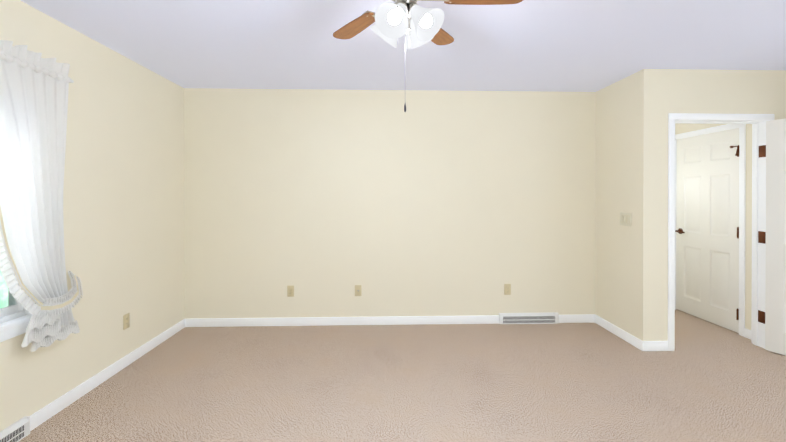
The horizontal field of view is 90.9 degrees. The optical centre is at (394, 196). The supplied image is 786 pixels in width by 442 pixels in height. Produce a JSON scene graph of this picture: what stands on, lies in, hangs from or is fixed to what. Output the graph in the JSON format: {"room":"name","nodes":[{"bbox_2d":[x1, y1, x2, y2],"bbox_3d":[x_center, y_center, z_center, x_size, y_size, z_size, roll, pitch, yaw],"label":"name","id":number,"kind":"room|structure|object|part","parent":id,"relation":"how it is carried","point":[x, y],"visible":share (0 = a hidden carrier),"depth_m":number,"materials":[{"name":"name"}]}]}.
{"room":"empty bedroom","nodes":[
{"label":"empty bedroom","id":0,"kind":"room"},
{"bbox_2d":[0,0,184,431],"bbox_3d":[-2.125,0.129,1.278,0.120,2.440,5.590,0,0,-2],"label":"wall","id":1,"kind":"structure","parent":0,"point":[123,205],"depth_m":2.85,"materials":[{"name":"paint"}]},
{"bbox_2d":[0,416,29,441],"bbox_3d":[-2.068,1.294,1.875,0.032,0.104,0.626,0,0,-2],"label":"air vent","id":2,"kind":"object","parent":1,"relation":"in","point":[18,430],"visible":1,"depth_m":2.11,"materials":[{"name":"metal"}]},
{"bbox_2d":[0,288,32,341],"bbox_3d":[-2.122,0.110,1.693,0.150,1.325,1.160,0,0,-2],"label":"window unit","id":3,"kind":"structure","parent":1,"relation":"in","point":[15,309],"depth_m":2.13,"materials":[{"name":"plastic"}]},
{"bbox_2d":[0,273,12,308],"bbox_3d":[-2.144,0.061,1.692,0.036,1.116,0.988,0,0,-2],"label":"window","id":4,"kind":"structure","parent":3,"relation":"in","point":[3,292],"depth_m":2.12,"materials":[{"name":"clear glass"}]},
{"bbox_2d":[0,40,82,351],"bbox_3d":[-2.016,0.027,1.652,0.120,1.700,1.810,0,0,-2],"label":"curtain","id":5,"kind":"object","parent":1,"relation":"attached to","point":[34,87],"visible":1,"depth_m":2.18,"materials":[{"name":"white fabric"}]},
{"bbox_2d":[30,319,185,430],"bbox_3d":[-2.058,1.306,1.300,0.014,0.085,5.320,0,0,-2],"label":"baseboard","id":6,"kind":"structure","parent":1,"relation":"attached to","point":[46,412],"depth_m":2.73,"materials":[{"name":"paint"}]},
{"bbox_2d":[123,313,129,329],"bbox_3d":[-2.119,0.989,3.054,0.008,0.114,0.070,0,0,-2],"label":"electrical outlet","id":7,"kind":"object","parent":1,"relation":"attached to","point":[126,321],"visible":1,"depth_m":3.05,"materials":[{"name":"beige plastic"}]},
{"bbox_2d":[184,88,595,318],"bbox_3d":[0.044,0.117,4.086,4.400,2.440,0.120,0,0,-2],"label":"wall","id":8,"kind":"structure","parent":0,"point":[323,202],"depth_m":4.02,"materials":[{"name":"paint"}]},
{"bbox_2d":[287,286,293,296],"bbox_3d":[-1.075,0.980,3.989,0.070,0.114,0.008,0,0,-2],"label":"electrical outlet","id":9,"kind":"object","parent":8,"relation":"attached to","point":[290,291],"visible":1,"depth_m":3.99,"materials":[{"name":"beige plastic"}]},
{"bbox_2d":[355,285,361,295],"bbox_3d":[-0.382,0.980,4.007,0.070,0.114,0.016,0,0,-2],"label":"outlet","id":10,"kind":"object","parent":8,"relation":"attached to","point":[358,290],"visible":1,"depth_m":4.01,"materials":[{"name":"beige plastic"}]},
{"bbox_2d":[186,314,593,326],"bbox_3d":[0.001,1.294,4.021,4.250,0.085,0.018,0,0,-2],"label":"baseboard","id":11,"kind":"structure","parent":8,"relation":"attached to","point":[578,318],"depth_m":4.00,"materials":[{"name":"paint"}]},
{"bbox_2d":[504,284,510,294],"bbox_3d":[1.183,0.980,4.063,0.070,0.114,0.008,0,0,-2],"label":"electrical outlet","id":12,"kind":"object","parent":8,"relation":"attached to","point":[507,289],"visible":1,"depth_m":4.06,"materials":[{"name":"beige plastic"}]},
{"bbox_2d":[499,312,558,323],"bbox_3d":[1.404,1.280,4.059,0.626,0.114,0.034,0,0,-2],"label":"air vent","id":13,"kind":"object","parent":8,"relation":"in","point":[531,318],"visible":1,"depth_m":4.05,"materials":[{"name":"metal"}]},
{"bbox_2d":[19,310,785,441],"bbox_3d":[1.188,1.397,1.698,7.130,0.100,6.560,0,0,-2],"label":"floor","id":14,"kind":"structure","parent":0,"point":[705,381],"depth_m":2.70,"materials":[{"name":"carpet"}]},
{"bbox_2d":[21,0,785,91],"bbox_3d":[1.188,-1.143,1.687,7.130,0.100,6.560,0,0,-2],"label":"ceiling","id":15,"kind":"structure","parent":0,"point":[566,45],"depth_m":2.76,"materials":[{"name":"paint"}]},
{"bbox_2d":[333,0,522,111],"bbox_3d":[0.071,-0.746,1.800,1.051,0.694,1.032,0,0,-2],"label":"fan","id":16,"kind":"object","parent":15,"relation":"hanging from","point":[415,23],"visible":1,"depth_m":1.80,"materials":[{"name":"white glass"}]},
{"bbox_3d":[-0.214,-0.915,2.082,0.116,0.020,0.370,-4,3,-37],"label":"blade","id":17,"kind":"part","parent":16,"relation":"part of","materials":[{"name":"brown wood"}]},
{"bbox_3d":[0.219,-0.916,2.156,0.116,0.020,0.370,-3,-2,32],"label":"blade","id":18,"kind":"part","parent":16,"relation":"part of","materials":[{"name":"brown wood"}]},
{"bbox_3d":[0.413,-0.914,1.769,0.370,0.020,0.116,0,-3,4],"label":"blade","id":19,"kind":"part","parent":16,"relation":"part of","materials":[{"name":"brown wood"}]},
{"bbox_2d":[595,73,634,335],"bbox_3d":[2.195,0.118,3.781,0.120,2.440,0.630,0,0,-2],"label":"wall","id":20,"kind":"structure","parent":0,"point":[614,241],"depth_m":3.75,"materials":[{"name":"paint"}]},
{"bbox_2d":[594,314,649,350],"bbox_3d":[2.133,1.296,3.698,0.018,0.085,0.724,0,0,-2],"label":"baseboard","id":21,"kind":"structure","parent":20,"relation":"attached to","point":[642,345],"depth_m":3.60,"materials":[{"name":"paint"}]},
{"bbox_2d":[620,212,631,225],"bbox_3d":[2.135,0.214,3.585,0.012,0.120,0.165,0,0,-2],"label":"switch plate","id":22,"kind":"object","parent":20,"relation":"attached to","point":[625,219],"visible":1,"depth_m":3.57,"materials":[{"name":"beige plastic"}]},
{"bbox_2d":[634,69,785,340],"bbox_3d":[3.332,0.119,3.444,2.370,2.440,0.120,0,0,-2],"label":"wall","id":23,"kind":"structure","parent":0,"point":[661,95],"depth_m":3.35,"materials":[{"name":"paint"}]},
{"bbox_2d":[668,113,773,350],"bbox_3d":[2.832,0.312,3.428,0.940,2.055,0.152,0,0,-2],"label":"door frame","id":24,"kind":"structure","parent":23,"relation":"attached to","point":[757,122],"depth_m":3.41,"materials":[{"name":"paint"}]},
{"bbox_2d":[758,118,785,355],"bbox_3d":[3.376,0.342,3.014,0.167,1.978,0.908,0,0,-24],"label":"door leaf","id":25,"kind":"structure","parent":23,"relation":"in","point":[775,298],"depth_m":3.28,"materials":[{"name":"paint"}]},
{"bbox_3d":[3.246,0.337,3.409,0.004,1.569,0.086,0,0,-2],"label":"door hinges","id":26,"kind":"part","parent":25,"relation":"part of","materials":[{"name":"brown metal"}]},
{"bbox_2d":[675,123,751,329],"bbox_3d":[3.372,0.116,4.185,0.120,2.440,1.360,0,0,-2],"label":"wall","id":27,"kind":"structure","parent":0,"point":[680,128],"depth_m":3.65,"materials":[{"name":"paint"}]},
{"bbox_2d":[675,128,738,332],"bbox_3d":[3.342,0.331,4.135,0.167,1.990,0.814,0,0,-2],"label":"door leaf","id":28,"kind":"structure","parent":27,"relation":"in","point":[707,227],"depth_m":4.08,"materials":[{"name":"paint"}]},
{"bbox_2d":[675,124,745,336],"bbox_3d":[3.366,0.309,4.136,0.136,2.055,0.930,0,0,-2],"label":"door frame","id":29,"kind":"structure","parent":27,"relation":"attached to","point":[742,169],"depth_m":3.71,"materials":[{"name":"paint"}]},
{"label":"outside","id":30,"kind":"structure","parent":0,"visible":0},
{"bbox_2d":[0,271,7,307],"bbox_3d":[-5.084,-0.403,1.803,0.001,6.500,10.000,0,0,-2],"label":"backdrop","id":31,"kind":"structure","parent":30,"point":[4,296],"depth_m":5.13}
]}

